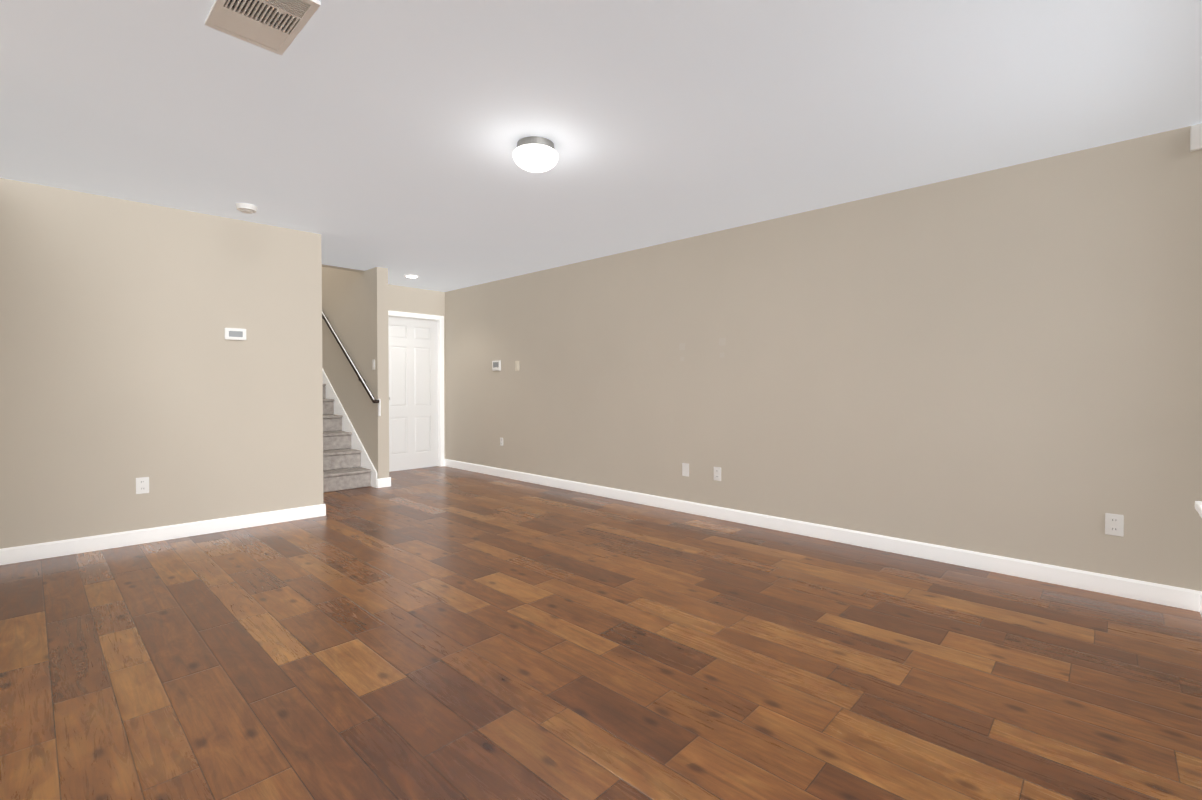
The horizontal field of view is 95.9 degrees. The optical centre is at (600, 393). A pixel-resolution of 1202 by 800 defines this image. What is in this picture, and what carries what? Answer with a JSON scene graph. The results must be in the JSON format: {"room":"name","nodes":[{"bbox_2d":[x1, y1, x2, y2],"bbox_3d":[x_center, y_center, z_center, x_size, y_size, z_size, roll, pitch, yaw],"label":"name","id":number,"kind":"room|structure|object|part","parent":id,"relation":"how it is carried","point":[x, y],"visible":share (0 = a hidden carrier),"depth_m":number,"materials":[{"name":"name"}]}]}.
{"room":"empty living room","nodes":[
{"label":"empty living room","id":0,"kind":"room"},
{"bbox_2d":[0,178,322,548],"bbox_3d":[-3.318,-0.142,3.854,2.435,2.405,0.140,-1,1,-43],"label":"wall","id":1,"kind":"structure","parent":0,"point":[124,363],"depth_m":3.85,"materials":[{"name":"beige paint"}]},
{"bbox_2d":[136,477,148,493],"bbox_3d":[-3.243,0.651,3.834,0.072,0.115,0.008,-1,1,-43],"label":"outlet","id":2,"kind":"object","parent":1,"relation":"attached to","point":[144,485],"visible":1,"depth_m":3.83,"materials":[{"name":"white plastic"}]},
{"bbox_2d":[0,504,325,564],"bbox_3d":[-3.257,1.011,3.823,2.441,0.100,0.014,-1,1,-43],"label":"baseboard","id":3,"kind":"structure","parent":1,"relation":"attached to","point":[18,554],"depth_m":3.86,"materials":[{"name":"white wood"}]},
{"bbox_2d":[225,328,245,339],"bbox_3d":[-2.829,-0.460,4.197,0.140,0.090,0.021,-1,1,-43],"label":"thermostat","id":4,"kind":"object","parent":1,"relation":"attached to","point":[235,334],"visible":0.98,"depth_m":4.19,"materials":[{"name":"white plastic"}]},
{"bbox_2d":[322,264,362,271],"bbox_3d":[-3.003,-2.671,5.791,0.120,2.595,0.884,1,1,43],"label":"wall","id":5,"kind":"structure","parent":0,"point":[341,268],"depth_m":5.97,"materials":[{"name":"beige paint"}]},
{"bbox_2d":[322,267,388,478],"bbox_3d":[-3.748,-1.490,7.205,3.740,5.000,0.124,1,1,43],"label":"wall","id":6,"kind":"structure","parent":0,"point":[355,307],"depth_m":6.17,"materials":[{"name":"beige paint"}]},
{"bbox_2d":[322,368,376,487],"bbox_3d":[-3.723,-0.383,7.102,3.500,2.790,0.014,1,1,43],"label":"trim","id":7,"kind":"structure","parent":6,"relation":"attached to","point":[356,443],"depth_m":6.38,"materials":[{"name":"white wood"}]},
{"bbox_2d":[322,310,378,402],"bbox_3d":[-3.608,-1.131,6.935,3.305,2.441,0.082,1,1,43],"label":"wood handrail","id":8,"kind":"object","parent":6,"relation":"attached to","point":[355,369],"visible":0.46,"depth_m":6.21,"materials":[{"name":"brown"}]},
{"bbox_2d":[372,359,374,369],"bbox_3d":[-2.499,-0.316,5.952,0.072,0.115,0.010,1,1,43],"label":"light switch","id":9,"kind":"object","parent":6,"relation":"attached to","point":[373,364],"visible":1,"depth_m":5.94,"materials":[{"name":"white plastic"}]},
{"bbox_2d":[378,399,380,415],"bbox_3d":[-2.399,0.152,5.863,0.047,0.190,0.011,1,1,43],"label":"plate","id":10,"kind":"object","parent":6,"relation":"attached to","point":[379,408],"visible":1,"depth_m":5.85,"materials":[{"name":"white plastic"}]},
{"bbox_2d":[377,477,390,487],"bbox_3d":[-2.383,0.979,5.954,0.014,0.100,0.152,1,1,43],"label":"baseboard","id":11,"kind":"structure","parent":6,"relation":"attached to","point":[383,482],"depth_m":5.95,"materials":[{"name":"white wood"}]},
{"bbox_2d":[388,284,445,458],"bbox_3d":[-2.621,-0.191,7.092,0.120,2.405,1.230,1,1,43],"label":"wall","id":12,"kind":"structure","parent":0,"point":[413,300],"depth_m":7.20,"materials":[{"name":"beige paint"}]},
{"bbox_2d":[388,316,438,471],"bbox_3d":[-2.528,0.004,7.176,0.035,1.998,0.807,1,1,43],"label":"door leaf","id":13,"kind":"structure","parent":12,"relation":"in","point":[413,392],"depth_m":7.19,"materials":[{"name":"white wood"}]},
{"bbox_2d":[388,310,443,466],"bbox_3d":[-2.531,-0.024,7.178,0.136,2.070,0.935,1,1,43],"label":"door frame","id":14,"kind":"structure","parent":12,"relation":"attached to","point":[422,316],"depth_m":7.44,"materials":[{"name":"white wood"}]},
{"bbox_2d":[0,466,1201,799],"bbox_3d":[-3.192,1.119,3.333,10.114,0.100,7.750,1,1,43],"label":"floor","id":15,"kind":"structure","parent":0,"point":[438,632],"depth_m":2.16,"materials":[{"name":"brown wood"}]},
{"bbox_2d":[323,384,371,492],"bbox_3d":[-4.061,-0.219,6.816,3.406,2.470,0.866,1,1,43],"label":"carpeted stairs","id":16,"kind":"structure","parent":15,"relation":"on","point":[343,457],"depth_m":6.05,"materials":[{"name":"carpet"}]},
{"bbox_2d":[0,0,1201,291],"bbox_3d":[-2.167,-1.371,2.328,7.294,0.100,7.750,1,1,43],"label":"ceiling","id":17,"kind":"structure","parent":0,"point":[368,134],"depth_m":2.52,"materials":[{"name":"paint"}]},
{"bbox_2d":[235,203,257,213],"bbox_3d":[-2.539,-1.321,3.883,0.136,0.046,0.136,1,1,43],"label":"smoke detector","id":18,"kind":"object","parent":17,"relation":"attached to","point":[247,208],"visible":1,"depth_m":3.85,"materials":[{"name":"white plastic"}]},
{"bbox_2d":[205,0,320,55],"bbox_3d":[-1.171,-1.306,1.868,0.405,0.016,0.245,1,1,43],"label":"ceiling vent","id":19,"kind":"object","parent":17,"relation":"in","point":[276,26],"visible":0.98,"depth_m":1.89,"materials":[{"name":"beige plastic"}]},
{"bbox_2d":[513,136,557,171],"bbox_3d":[-0.349,-1.262,2.897,0.242,0.134,0.242,1,1,43],"label":"globe ceiling light","id":20,"kind":"object","parent":17,"relation":"attached to","point":[535,157],"depth_m":2.82,"materials":[{"name":"white glass"}]},
{"bbox_3d":[-0.349,-1.304,2.897,0.212,0.049,0.212,1,1,43],"label":"ceiling light base","id":21,"kind":"part","parent":20,"relation":"part of","materials":[{"name":"silver metal"}]},
{"bbox_2d":[445,124,1201,590],"bbox_3d":[0.451,-0.161,5.122,7.294,2.405,0.120,1,1,43],"label":"wall","id":22,"kind":"structure","parent":0,"point":[1005,362],"depth_m":3.56,"materials":[{"name":"beige paint"}]},
{"bbox_2d":[492,360,500,370],"bbox_3d":[-1.284,-0.342,6.657,0.156,0.124,0.023,1,1,43],"label":"thermostat","id":23,"kind":"object","parent":22,"relation":"attached to","point":[496,365],"visible":0.94,"depth_m":6.64,"materials":[{"name":"white plastic"}]},
{"bbox_2d":[515,361,518,370],"bbox_3d":[-0.988,-0.327,6.388,0.072,0.115,0.010,1,1,43],"label":"switch plate","id":24,"kind":"object","parent":22,"relation":"attached to","point":[516,365],"visible":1,"depth_m":6.39,"materials":[{"name":"beige plastic"}]},
{"bbox_2d":[682,463,688,476],"bbox_3d":[0.744,0.672,4.771,0.072,0.115,0.006,1,1,43],"label":"outlet","id":25,"kind":"object","parent":22,"relation":"attached to","point":[685,469],"visible":1,"depth_m":4.77,"materials":[{"name":"white plastic"}]},
{"bbox_2d":[679,338,724,360],"bbox_3d":[0.863,-0.371,4.647,0.460,0.180,0.001,1,1,43],"label":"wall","id":26,"kind":"structure","parent":22,"relation":"attached to","point":[721,343],"depth_m":4.53,"materials":[{"name":"paint"}]},
{"bbox_2d":[714,467,720,480],"bbox_3d":[0.976,0.675,4.550,0.072,0.115,0.009,1,1,43],"label":"outlet","id":27,"kind":"object","parent":22,"relation":"attached to","point":[717,473],"visible":1,"depth_m":4.54,"materials":[{"name":"white plastic"}]},
{"bbox_2d":[445,459,1201,611],"bbox_3d":[0.405,0.992,5.090,7.054,0.100,0.014,1,1,43],"label":"baseboard","id":28,"kind":"structure","parent":22,"relation":"attached to","point":[1177,597],"depth_m":3.56,"materials":[{"name":"white wood"}]},
{"bbox_2d":[1105,513,1123,536],"bbox_3d":[2.736,0.700,2.890,0.072,0.115,0.009,1,1,43],"label":"outlet","id":29,"kind":"object","parent":22,"relation":"attached to","point":[1114,524],"visible":1,"depth_m":2.89,"materials":[{"name":"white plastic"}]},
{"bbox_2d":[1190,124,1201,151],"bbox_3d":[2.932,-1.256,2.662,0.053,0.120,0.030,1,1,43],"label":"sensor","id":30,"kind":"object","parent":22,"relation":"attached to","point":[1195,137],"visible":0.98,"depth_m":2.66,"materials":[{"name":"white plastic"}]},
{"bbox_3d":[0.443,-0.082,-0.114,0.120,2.405,7.510,1,1,43],"label":"wall","id":31,"kind":"structure","parent":0,"visible":0},
{"bbox_2d":[1195,501,1201,517],"bbox_3d":[1.965,0.492,1.614,0.125,0.035,1.900,1,1,43],"label":"window sill","id":32,"kind":"structure","parent":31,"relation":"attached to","point":[1198,506],"depth_m":2.26,"materials":[{"name":"white"}]},
{"bbox_2d":[1200,593,1201,616],"bbox_3d":[0.389,1.070,-0.056,0.014,0.100,7.496,1,1,43],"label":"baseboard","id":33,"kind":"structure","parent":31,"relation":"attached to","point":[1201,604],"depth_m":2.65,"materials":[{"name":"white wood"}]}
]}

